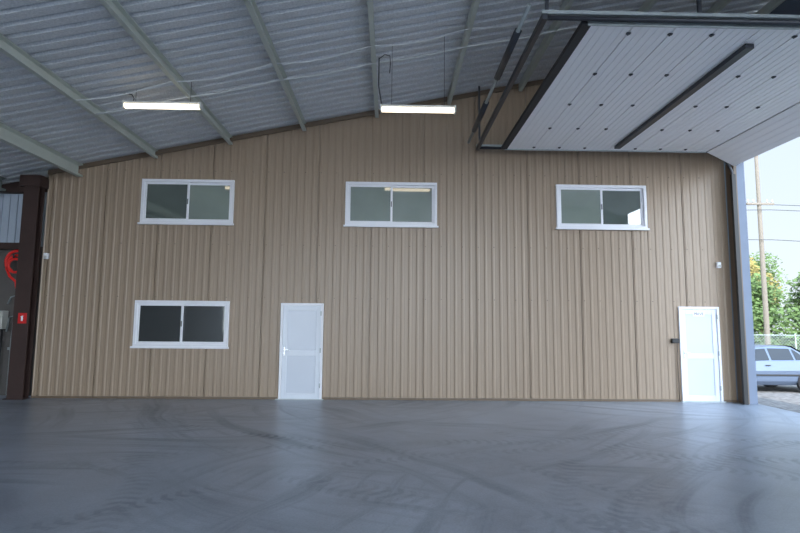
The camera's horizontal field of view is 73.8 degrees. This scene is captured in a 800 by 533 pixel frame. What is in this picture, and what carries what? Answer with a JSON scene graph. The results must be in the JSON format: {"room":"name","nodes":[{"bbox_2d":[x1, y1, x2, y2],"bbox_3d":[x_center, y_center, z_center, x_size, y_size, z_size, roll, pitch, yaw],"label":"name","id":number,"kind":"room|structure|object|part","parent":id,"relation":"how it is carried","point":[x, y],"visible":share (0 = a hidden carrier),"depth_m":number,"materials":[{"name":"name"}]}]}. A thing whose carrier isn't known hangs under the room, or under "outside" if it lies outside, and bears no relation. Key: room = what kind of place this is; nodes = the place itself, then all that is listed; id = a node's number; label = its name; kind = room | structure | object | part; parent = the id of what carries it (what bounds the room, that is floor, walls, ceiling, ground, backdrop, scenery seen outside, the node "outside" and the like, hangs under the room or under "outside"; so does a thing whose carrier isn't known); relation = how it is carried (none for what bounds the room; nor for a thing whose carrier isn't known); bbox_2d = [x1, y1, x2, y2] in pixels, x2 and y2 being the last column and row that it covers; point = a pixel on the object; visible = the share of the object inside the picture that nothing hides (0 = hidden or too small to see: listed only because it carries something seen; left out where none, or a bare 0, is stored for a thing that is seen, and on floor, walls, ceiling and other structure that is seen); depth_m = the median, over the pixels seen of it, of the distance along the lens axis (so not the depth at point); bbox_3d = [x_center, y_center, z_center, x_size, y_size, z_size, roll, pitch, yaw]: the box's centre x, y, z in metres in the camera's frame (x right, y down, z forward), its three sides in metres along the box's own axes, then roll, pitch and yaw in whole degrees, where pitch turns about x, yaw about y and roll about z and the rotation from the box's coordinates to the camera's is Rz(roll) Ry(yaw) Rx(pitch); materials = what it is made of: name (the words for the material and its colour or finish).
{"room":"warehouse interior","nodes":[
{"label":"warehouse interior","id":0,"kind":"room"},
{"bbox_2d":[0,247,42,395],"bbox_3d":[-9.200,1.191,11.935,2.680,3.300,0.150,1,-6,-1],"label":"wall","id":1,"kind":"structure","parent":0,"point":[7,286],"depth_m":11.90,"materials":[{"name":"concrete"}]},
{"bbox_2d":[0,311,8,359],"bbox_3d":[-8.867,1.892,11.638,0.350,1.850,0.210,1,-6,-1],"label":"tall cabinet","id":2,"kind":"object","parent":1,"relation":"attached to","point":[3,314],"visible":0.99,"depth_m":11.69,"materials":[{"name":"grey metal"}]},
{"bbox_2d":[4,249,18,286],"bbox_3d":[-8.392,0.073,11.697,0.428,0.900,0.421,-4,-8,39],"label":"hose reel","id":3,"kind":"object","parent":1,"relation":"attached to","point":[8,259],"visible":0.7,"depth_m":11.62,"materials":[{"name":"red rubber"}]},
{"bbox_2d":[0,192,46,246],"bbox_3d":[-9.180,-1.073,12.155,2.680,1.250,0.180,1,-6,-1],"label":"cladding","id":4,"kind":"object","parent":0,"point":[10,204],"visible":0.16,"depth_m":12.08,"materials":[{"name":"grey metal"}]},
{"bbox_2d":[2,177,48,191],"bbox_3d":[-9.173,-1.867,12.228,2.680,0.344,0.200,1,-6,-1],"label":"wall","id":5,"kind":"structure","parent":0,"point":[14,184],"depth_m":12.13,"materials":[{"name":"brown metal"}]},
{"bbox_2d":[0,187,23,249],"bbox_3d":[-9.352,-1.089,11.968,2.330,1.400,0.150,1,-6,-1],"label":"trim","id":6,"kind":"structure","parent":5,"relation":"attached to","point":[9,190],"depth_m":11.96,"materials":[{"name":"brown metal"}]},
{"bbox_2d":[31,85,736,399],"bbox_3d":[-0.208,-1.150,11.940,15.230,8.115,0.062,1,-6,-1],"label":"wall","id":7,"kind":"structure","parent":0,"point":[471,305],"depth_m":11.80,"materials":[{"name":"beige metal"}]},
{"bbox_2d":[19,175,48,188],"bbox_3d":[-8.018,-1.856,11.692,0.450,0.240,0.290,1,-6,-1],"label":"trim","id":8,"kind":"structure","parent":7,"relation":"attached to","point":[25,180],"depth_m":11.55,"materials":[{"name":"brown metal"}]},
{"bbox_2d":[43,253,48,258],"bbox_3d":[-7.719,-0.230,11.631,0.090,0.130,0.077,1,-6,-1],"label":"detector","id":9,"kind":"object","parent":7,"relation":"attached to","point":[46,255],"visible":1,"depth_m":11.60,"materials":[{"name":"grey paint"}]},
{"bbox_2d":[130,300,229,348],"bbox_3d":[-4.743,1.259,11.582,2.100,1.030,0.155,1,-6,-1],"label":"window","id":10,"kind":"structure","parent":7,"relation":"in","point":[157,323],"depth_m":11.58,"materials":[{"name":"clear glass"}]},
{"bbox_3d":[-5.206,1.238,11.570,0.889,0.774,0.008,1,-6,-1],"label":"glass pane","id":11,"kind":"part","parent":10,"relation":"part of","materials":[{"name":"black glass"}]},
{"bbox_3d":[-5.206,1.238,11.570,0.985,0.870,0.035,1,-6,-1],"label":"sash","id":12,"kind":"part","parent":10,"relation":"part of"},
{"bbox_3d":[-4.747,1.744,11.477,2.100,0.042,0.045,1,-6,-1],"label":"sill","id":13,"kind":"part","parent":10,"relation":"part of","materials":[{"name":"white metal"}]},
{"bbox_3d":[-4.282,1.253,11.629,0.889,0.774,0.008,1,-6,-1],"label":"glass pane","id":14,"kind":"part","parent":10,"relation":"part of","materials":[{"name":"black glass"}]},
{"bbox_3d":[-4.282,1.253,11.629,0.985,0.870,0.035,1,-6,-1],"label":"sash","id":15,"kind":"part","parent":10,"relation":"part of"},
{"bbox_2d":[137,179,234,225],"bbox_3d":[-4.720,-1.427,11.862,2.100,1.030,0.155,1,-6,-1],"label":"window","id":16,"kind":"structure","parent":7,"relation":"in","point":[163,201],"depth_m":11.87,"materials":[{"name":"clear glass"}]},
{"bbox_3d":[-5.182,-1.447,11.850,0.985,0.870,0.035,1,-6,-1],"label":"sash","id":17,"kind":"part","parent":16,"relation":"part of","materials":[{"name":"white metal"}]},
{"bbox_3d":[-5.182,-1.447,11.850,0.889,0.774,0.008,1,-6,-1],"label":"glass pane","id":18,"kind":"part","parent":16,"relation":"part of","materials":[{"name":"glass"}]},
{"bbox_3d":[-4.723,-0.941,11.756,2.100,0.042,0.045,1,-6,-1],"label":"sill","id":19,"kind":"part","parent":16,"relation":"part of","materials":[{"name":"grey metal"}]},
{"bbox_3d":[-4.258,-1.433,11.909,0.985,0.870,0.035,1,-6,-1],"label":"sash","id":20,"kind":"part","parent":16,"relation":"part of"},
{"bbox_3d":[-4.258,-1.433,11.909,0.889,0.774,0.008,1,-6,-1],"label":"glass pane","id":21,"kind":"part","parent":16,"relation":"part of","materials":[{"name":"glass"}]},
{"bbox_2d":[48,79,543,174],"bbox_3d":[-0.187,-3.584,12.164,15.230,3.268,0.060,1,-6,-1],"label":"trim","id":22,"kind":"structure","parent":7,"relation":"attached to","point":[536,82],"depth_m":12.03,"materials":[{"name":"metal"}]},
{"bbox_2d":[275,399,322,399],"bbox_3d":[-2.158,2.856,11.488,1.020,0.018,0.175,1,-6,-1],"label":"trim","id":23,"kind":"structure","parent":7,"relation":"attached to","point":[275,399],"depth_m":11.40,"materials":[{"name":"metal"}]},
{"bbox_2d":[278,303,323,398],"bbox_3d":[-2.144,1.835,11.585,0.930,2.070,0.155,1,-6,-1],"label":"door","id":24,"kind":"structure","parent":7,"relation":"in","point":[301,324],"depth_m":11.56,"materials":[{"name":"metal"}]},
{"bbox_3d":[-2.148,2.332,11.535,0.622,0.790,0.018,1,-6,-1],"label":"panel","id":25,"kind":"part","parent":24,"relation":"part of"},
{"bbox_3d":[-2.140,1.397,11.633,0.622,0.850,0.018,1,-6,-1],"label":"panel","id":26,"kind":"part","parent":24,"relation":"part of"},
{"bbox_2d":[31,396,737,401],"bbox_3d":[-0.243,2.857,11.496,15.230,0.050,0.035,1,-6,-1],"label":"baseboard","id":27,"kind":"structure","parent":7,"relation":"attached to","point":[87,397],"depth_m":11.48,"materials":[{"name":"metal"}]},
{"bbox_2d":[343,181,438,227],"bbox_3d":[-0.196,-1.378,11.947,2.110,1.030,0.155,1,-6,-1],"label":"window","id":28,"kind":"structure","parent":7,"relation":"in","point":[367,204],"depth_m":11.95,"materials":[{"name":"grey glass"}]},
{"bbox_3d":[-0.661,-1.399,11.935,0.990,0.870,0.035,1,-6,-1],"label":"sash","id":29,"kind":"part","parent":28,"relation":"part of","materials":[{"name":"white metal"}]},
{"bbox_3d":[-0.661,-1.399,11.935,0.894,0.774,0.008,1,-6,-1],"label":"glass pane","id":30,"kind":"part","parent":28,"relation":"part of","materials":[{"name":"glass"}]},
{"bbox_3d":[-0.199,-0.893,11.841,2.110,0.042,0.045,1,-6,-1],"label":"sill","id":31,"kind":"part","parent":28,"relation":"part of","materials":[{"name":"grey metal"}]},
{"bbox_3d":[0.268,-1.384,11.994,0.894,0.774,0.008,1,-6,-1],"label":"glass pane","id":32,"kind":"part","parent":28,"relation":"part of","materials":[{"name":"glass"}]},
{"bbox_3d":[0.268,-1.384,11.994,0.990,0.870,0.035,1,-6,-1],"label":"sash","id":33,"kind":"part","parent":28,"relation":"part of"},
{"bbox_2d":[555,184,649,230],"bbox_3d":[4.543,-1.328,12.037,2.110,1.030,0.155,1,-6,-1],"label":"window","id":34,"kind":"structure","parent":7,"relation":"in","point":[578,207],"depth_m":12.04,"materials":[{"name":"grey glass"}]},
{"bbox_3d":[4.078,-1.348,12.024,0.990,0.870,0.035,1,-6,-1],"label":"sash","id":35,"kind":"part","parent":34,"relation":"part of","materials":[{"name":"white metal"}]},
{"bbox_3d":[4.078,-1.348,12.024,0.894,0.774,0.008,1,-6,-1],"label":"glass pane","id":36,"kind":"part","parent":34,"relation":"part of","materials":[{"name":"glass"}]},
{"bbox_3d":[4.540,-0.842,11.931,2.110,0.042,0.045,1,-6,-1],"label":"sill","id":37,"kind":"part","parent":34,"relation":"part of","materials":[{"name":"white metal"}]},
{"bbox_3d":[5.007,-1.334,12.084,0.894,0.774,0.008,1,-6,-1],"label":"glass pane","id":38,"kind":"part","parent":34,"relation":"part of","materials":[{"name":"grey glass"}]},
{"bbox_3d":[5.007,-1.334,12.084,0.990,0.870,0.035,1,-6,-1],"label":"sash","id":39,"kind":"part","parent":34,"relation":"part of","materials":[{"name":"white metal"}]},
{"bbox_2d":[678,307,723,400],"bbox_3d":[6.609,1.928,11.750,0.900,2.070,0.155,1,-6,-1],"label":"door","id":40,"kind":"structure","parent":7,"relation":"in","point":[699,327],"depth_m":11.73,"materials":[{"name":"metal"}]},
{"bbox_3d":[6.613,1.491,11.798,0.592,0.850,0.018,1,-6,-1],"label":"panel","id":41,"kind":"part","parent":40,"relation":"part of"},
{"bbox_3d":[6.605,2.426,11.701,0.592,0.790,0.018,1,-6,-1],"label":"panel","id":42,"kind":"part","parent":40,"relation":"part of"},
{"bbox_2d":[681,401,726,402],"bbox_3d":[6.600,2.950,11.654,0.980,0.018,0.175,1,-6,-1],"label":"trim","id":43,"kind":"structure","parent":7,"relation":"attached to","point":[681,401],"depth_m":11.57,"materials":[{"name":"metal"}]},
{"bbox_2d":[716,262,720,267],"bbox_3d":[7.117,-0.032,11.907,0.090,0.130,0.077,1,-6,-1],"label":"detector","id":44,"kind":"object","parent":7,"relation":"attached to","point":[718,264],"visible":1,"depth_m":11.88,"materials":[{"name":"grey paint"}]},
{"bbox_2d":[0,0,770,184],"bbox_3d":[-1.034,-4.565,1.698,18.700,4.000,22.475,1,-6,-1],"label":"ceiling","id":45,"kind":"structure","parent":0,"point":[80,42],"depth_m":9.25,"materials":[{"name":"metal"}]},
{"bbox_2d":[0,176,5,190],"bbox_3d":[-8.533,-2.918,1.032,0.114,0.283,21.590,1,-6,-1],"label":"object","id":46,"kind":"structure","parent":45,"relation":"attached to","point":[1,178],"depth_m":11.71,"materials":[{"name":"green metal"}]},
{"bbox_2d":[0,122,82,176],"bbox_3d":[-6.881,-3.241,1.099,0.114,0.283,21.590,1,-6,-1],"label":"beam","id":47,"kind":"structure","parent":45,"relation":"attached to","point":[10,136],"depth_m":10.42,"materials":[{"name":"grey metal"}]},
{"bbox_2d":[0,33,157,158],"bbox_3d":[-5.225,-3.618,1.171,0.079,0.186,21.590,1,-6,-1],"label":"beam","id":48,"kind":"structure","parent":45,"relation":"attached to","point":[7,47],"depth_m":8.61,"materials":[{"name":"grey metal"}]},
{"bbox_2d":[122,82,202,110],"bbox_3d":[-4.131,-2.981,9.227,1.414,0.526,0.130,1,-6,-1],"label":"lamp","id":49,"kind":"object","parent":45,"relation":"hanging from","point":[133,104],"visible":0.94,"depth_m":9.16,"materials":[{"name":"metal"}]},
{"bbox_2d":[124,103,199,109],"bbox_3d":[-4.096,-2.754,9.204,1.280,0.068,0.124,1,-6,-1],"label":"diffuser","id":50,"kind":"object","parent":49,"relation":"attached to","point":[187,106],"depth_m":9.16,"materials":[{"name":"white plastic"}]},
{"bbox_2d":[98,0,232,144],"bbox_3d":[-3.583,-3.939,1.237,0.079,0.186,21.590,1,-6,-1],"label":"beam","id":51,"kind":"structure","parent":45,"relation":"attached to","point":[113,7],"depth_m":8.19,"materials":[{"name":"grey metal"}]},
{"bbox_2d":[243,0,305,130],"bbox_3d":[-1.940,-4.261,1.304,0.079,0.186,21.590,1,-6,-1],"label":"beam","id":52,"kind":"structure","parent":45,"relation":"attached to","point":[251,5],"depth_m":8.74,"materials":[{"name":"grey metal"}]},
{"bbox_2d":[367,0,378,117],"bbox_3d":[-0.308,-4.581,1.369,0.079,0.186,21.590,1,-6,-1],"label":"beam","id":53,"kind":"structure","parent":45,"relation":"attached to","point":[369,2],"depth_m":9.20,"materials":[{"name":"grey metal"}]},
{"bbox_2d":[90,26,577,114],"bbox_3d":[-1.093,-3.515,9.544,8.705,1.824,0.070,1,-6,-1],"label":"cable conduit","id":54,"kind":"object","parent":53,"relation":"attached to","point":[576,26],"visible":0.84,"depth_m":9.54,"materials":[{"name":"metal"}]},
{"bbox_2d":[378,36,455,113],"bbox_3d":[0.299,-3.393,9.358,1.361,1.431,0.130,1,-6,-1],"label":"lamp","id":55,"kind":"object","parent":45,"relation":"hanging from","point":[444,108],"visible":0.99,"depth_m":9.25,"materials":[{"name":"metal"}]},
{"bbox_3d":[-0.342,-3.228,9.328,0.082,0.889,0.022,1,-6,-1],"label":"power cord","id":56,"kind":"part","parent":55,"relation":"part of","materials":[{"name":"metal"}]},
{"bbox_2d":[382,107,453,112],"bbox_3d":[0.314,-2.717,9.288,1.260,0.068,0.124,1,-6,-1],"label":"diffuser","id":57,"kind":"object","parent":55,"relation":"attached to","point":[384,109],"depth_m":9.24,"materials":[{"name":"white plastic"}]},
{"bbox_2d":[447,0,479,104],"bbox_3d":[1.335,-4.903,1.436,0.079,0.186,21.590,1,-6,-1],"label":"beam","id":58,"kind":"structure","parent":45,"relation":"attached to","point":[475,3],"depth_m":9.67,"materials":[{"name":"grey metal"}]},
{"bbox_2d":[519,0,573,90],"bbox_3d":[2.978,-5.225,1.502,0.079,0.186,21.590,1,-6,-1],"label":"beam","id":59,"kind":"structure","parent":45,"relation":"attached to","point":[566,4],"depth_m":10.35,"materials":[{"name":"grey metal"}]},
{"bbox_2d":[69,18,539,100],"bbox_3d":[-1.281,-3.544,8.940,8.304,1.738,0.060,1,-6,-1],"label":"cable","id":60,"kind":"object","parent":59,"relation":"hanging from","point":[539,18],"visible":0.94,"depth_m":8.93,"materials":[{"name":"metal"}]},
{"bbox_2d":[637,0,657,11],"bbox_3d":[4.620,-5.546,1.568,0.079,0.186,21.590,1,-6,-1],"label":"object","id":61,"kind":"structure","parent":45,"relation":"attached to","point":[647,5],"depth_m":9.56,"materials":[{"name":"grey metal"}]},
{"bbox_2d":[705,0,731,18],"bbox_3d":[6.263,-5.868,1.635,0.079,0.186,21.590,1,-6,-1],"label":"beam","id":62,"kind":"structure","parent":45,"relation":"attached to","point":[719,5],"depth_m":10.16,"materials":[{"name":"grey metal"}]},
{"bbox_2d":[755,0,784,19],"bbox_3d":[7.575,-6.125,1.688,0.079,0.186,21.590,1,-6,-1],"label":"beam","id":63,"kind":"structure","parent":45,"relation":"attached to","point":[770,6],"depth_m":10.61,"materials":[{"name":"grey metal"}]},
{"bbox_2d":[0,395,799,532],"bbox_3d":[-1.227,1.807,0.944,18.220,0.060,22.300,1,-6,-1],"label":"floor","id":64,"kind":"structure","parent":0,"point":[68,465],"depth_m":6.29,"materials":[{"name":"concrete"}]},
{"bbox_2d":[6,295,14,394],"bbox_3d":[-8.480,1.715,11.669,0.390,2.216,0.200,1,-6,-1],"label":"pipe","id":65,"kind":"object","parent":64,"relation":"on","point":[8,348],"visible":0.28,"depth_m":11.64,"materials":[{"name":"metal"}]},
{"bbox_2d":[2,186,44,399],"bbox_3d":[-8.038,0.479,11.449,0.430,4.636,0.250,1,-6,-1],"label":"steel column","id":66,"kind":"structure","parent":64,"relation":"on","point":[20,360],"depth_m":11.39,"materials":[{"name":"brown metal"}]},
{"bbox_2d":[17,313,26,322],"bbox_3d":[-7.997,1.094,11.283,0.180,0.220,0.016,1,-6,-1],"label":"fire sign","id":67,"kind":"object","parent":66,"relation":"attached to","point":[22,317],"visible":1,"depth_m":11.28,"materials":[{"name":"red paint"}]},
{"bbox_2d":[671,338,679,400],"bbox_3d":[6.037,2.249,11.645,0.160,1.340,0.085,1,-6,-1],"label":"post","id":68,"kind":"object","parent":64,"relation":"on","point":[673,340],"visible":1,"depth_m":11.67,"materials":[{"name":"black plastic"}]},
{"bbox_2d":[724,0,799,403],"bbox_3d":[7.776,-2.189,1.539,0.180,8.167,22.300,1,-6,-1],"label":"wall","id":69,"kind":"structure","parent":0,"point":[788,7],"depth_m":11.61,"materials":[{"name":"white metal"}]},
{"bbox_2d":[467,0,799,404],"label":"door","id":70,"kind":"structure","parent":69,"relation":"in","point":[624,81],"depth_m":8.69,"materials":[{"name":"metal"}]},
{"bbox_3d":[4.395,-2.648,11.849,5.420,0.045,0.045,1,-6,-1],"label":"angle rail","id":71,"kind":"part","parent":70,"relation":"part of","materials":[{"name":"metal"}]},
{"bbox_3d":[2.683,-2.861,9.290,0.547,0.040,4.940,1,-6,-1],"label":"door","id":72,"kind":"part","parent":70,"relation":"part of","materials":[{"name":"white metal"}]},
{"bbox_3d":[3.238,-2.855,9.301,0.547,0.040,4.940,1,-6,-1],"label":"door","id":73,"kind":"part","parent":70,"relation":"part of","materials":[{"name":"white metal"}]},
{"bbox_3d":[3.793,-2.849,9.311,0.547,0.040,4.940,1,-6,-1],"label":"door","id":74,"kind":"part","parent":70,"relation":"part of","materials":[{"name":"white metal"}]},
{"bbox_3d":[4.605,-2.836,9.326,4.500,0.070,4.980,1,-6,-1],"label":"edge rail","id":75,"kind":"part","parent":70,"relation":"part of","materials":[{"name":"metal"}]},
{"bbox_3d":[4.497,-3.175,6.772,5.420,0.045,0.045,1,-6,-1],"label":"angle rail","id":76,"kind":"part","parent":70,"relation":"part of","materials":[{"name":"metal"}]},
{"bbox_3d":[4.348,-2.844,9.322,0.547,0.040,4.940,1,-6,-1],"label":"door","id":77,"kind":"part","parent":70,"relation":"part of","materials":[{"name":"white metal"}]},
{"bbox_3d":[4.903,-2.838,9.332,0.547,0.040,4.940,1,-6,-1],"label":"door","id":78,"kind":"part","parent":70,"relation":"part of","materials":[{"name":"white metal"}]},
{"bbox_3d":[5.457,-2.832,9.343,0.547,0.040,4.940,1,-6,-1],"label":"door","id":79,"kind":"part","parent":70,"relation":"part of","materials":[{"name":"white metal"}]},
{"bbox_3d":[6.012,-2.826,9.353,0.547,0.040,4.940,1,-6,-1],"label":"door","id":80,"kind":"part","parent":70,"relation":"part of","materials":[{"name":"white metal"}]},
{"bbox_3d":[6.567,-2.820,9.364,0.547,0.040,4.940,1,-6,-1],"label":"door","id":81,"kind":"part","parent":70,"relation":"part of","materials":[{"name":"white metal"}]},
{"bbox_3d":[7.163,-2.649,9.358,0.610,0.338,4.940,1,-6,-1],"label":"door","id":82,"kind":"part","parent":70,"relation":"part of","materials":[{"name":"white metal"}]},
{"bbox_2d":[725,164,749,403],"bbox_3d":[7.437,0.312,11.758,0.062,5.300,0.285,1,-6,-1],"label":"trim","id":83,"kind":"structure","parent":69,"relation":"attached to","point":[735,313],"depth_m":11.78,"materials":[{"name":"grey metal"}]},
{"bbox_2d":[756,334,799,412],"bbox_3d":[9.384,5.079,29.828,140.000,0.270,180.000,1,-6,-1],"label":"ground","id":84,"kind":"structure","parent":0,"point":[785,397],"depth_m":14.42,"materials":[{"name":"grey stone"}]},
{"bbox_2d":[749,257,782,303],"bbox_3d":[27.064,2.838,41.824,5.261,7.549,4.366,1,-6,-1],"label":"tree","id":85,"kind":"object","parent":84,"relation":"on","point":[753,268],"visible":0.07,"depth_m":40.61,"materials":[{"name":"yellow plant"}]},
{"bbox_2d":[750,273,784,343],"bbox_3d":[23.945,3.213,36.222,3.550,5.593,3.365,1,-6,-1],"label":"tree","id":86,"kind":"object","parent":84,"relation":"on","point":[756,290],"visible":0.25,"depth_m":35.37,"materials":[{"name":"green plant"}]},
{"bbox_2d":[749,251,790,342],"bbox_3d":[32.222,2.869,47.757,5.600,8.802,5.175,1,-6,-1],"label":"tree","id":87,"kind":"object","parent":84,"relation":"on","point":[773,267],"visible":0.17,"depth_m":47.10,"materials":[{"name":"green plant"}]},
{"bbox_2d":[746,156,799,344],"bbox_3d":[28.435,-0.968,30.802,34.001,12.850,0.368,1,-6,-1],"label":"utility pole","id":88,"kind":"object","parent":84,"relation":"on","point":[761,239],"visible":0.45,"depth_m":30.59,"materials":[{"name":"brown wood"}]},
{"bbox_2d":[752,305,799,350],"bbox_3d":[26.863,4.064,32.297,25.270,3.801,2.436,1,-6,-1],"label":"hedge","id":89,"kind":"object","parent":84,"relation":"on","point":[791,331],"visible":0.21,"depth_m":31.92,"materials":[{"name":"green plant"}]},
{"bbox_2d":[754,334,799,349],"bbox_3d":[24.138,4.386,28.211,21.484,1.610,0.065,1,-6,-1],"label":"fence","id":90,"kind":"object","parent":84,"relation":"on","point":[795,335],"visible":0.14,"depth_m":28.16,"materials":[{"name":"metal"}]},
{"bbox_2d":[755,344,799,389],"bbox_3d":[11.009,3.194,16.883,4.580,1.450,1.854,1,-6,-1],"label":"car","id":91,"kind":"object","parent":84,"relation":"on","point":[776,365],"visible":0.36,"depth_m":16.07,"materials":[{"name":"silver metal"}]},
{"bbox_3d":[10.965,3.264,16.010,2.100,0.050,0.030,1,-6,-1],"label":"sill moulding","id":92,"kind":"part","parent":91,"relation":"part of","materials":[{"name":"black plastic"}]},
{"bbox_2d":[782,272,799,324],"bbox_3d":[27.786,2.837,35.419,3.858,6.241,3.979,1,-6,-1],"label":"tree","id":93,"kind":"object","parent":84,"relation":"on","point":[796,301],"visible":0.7,"depth_m":36.05,"materials":[{"name":"green plant"}]}
]}

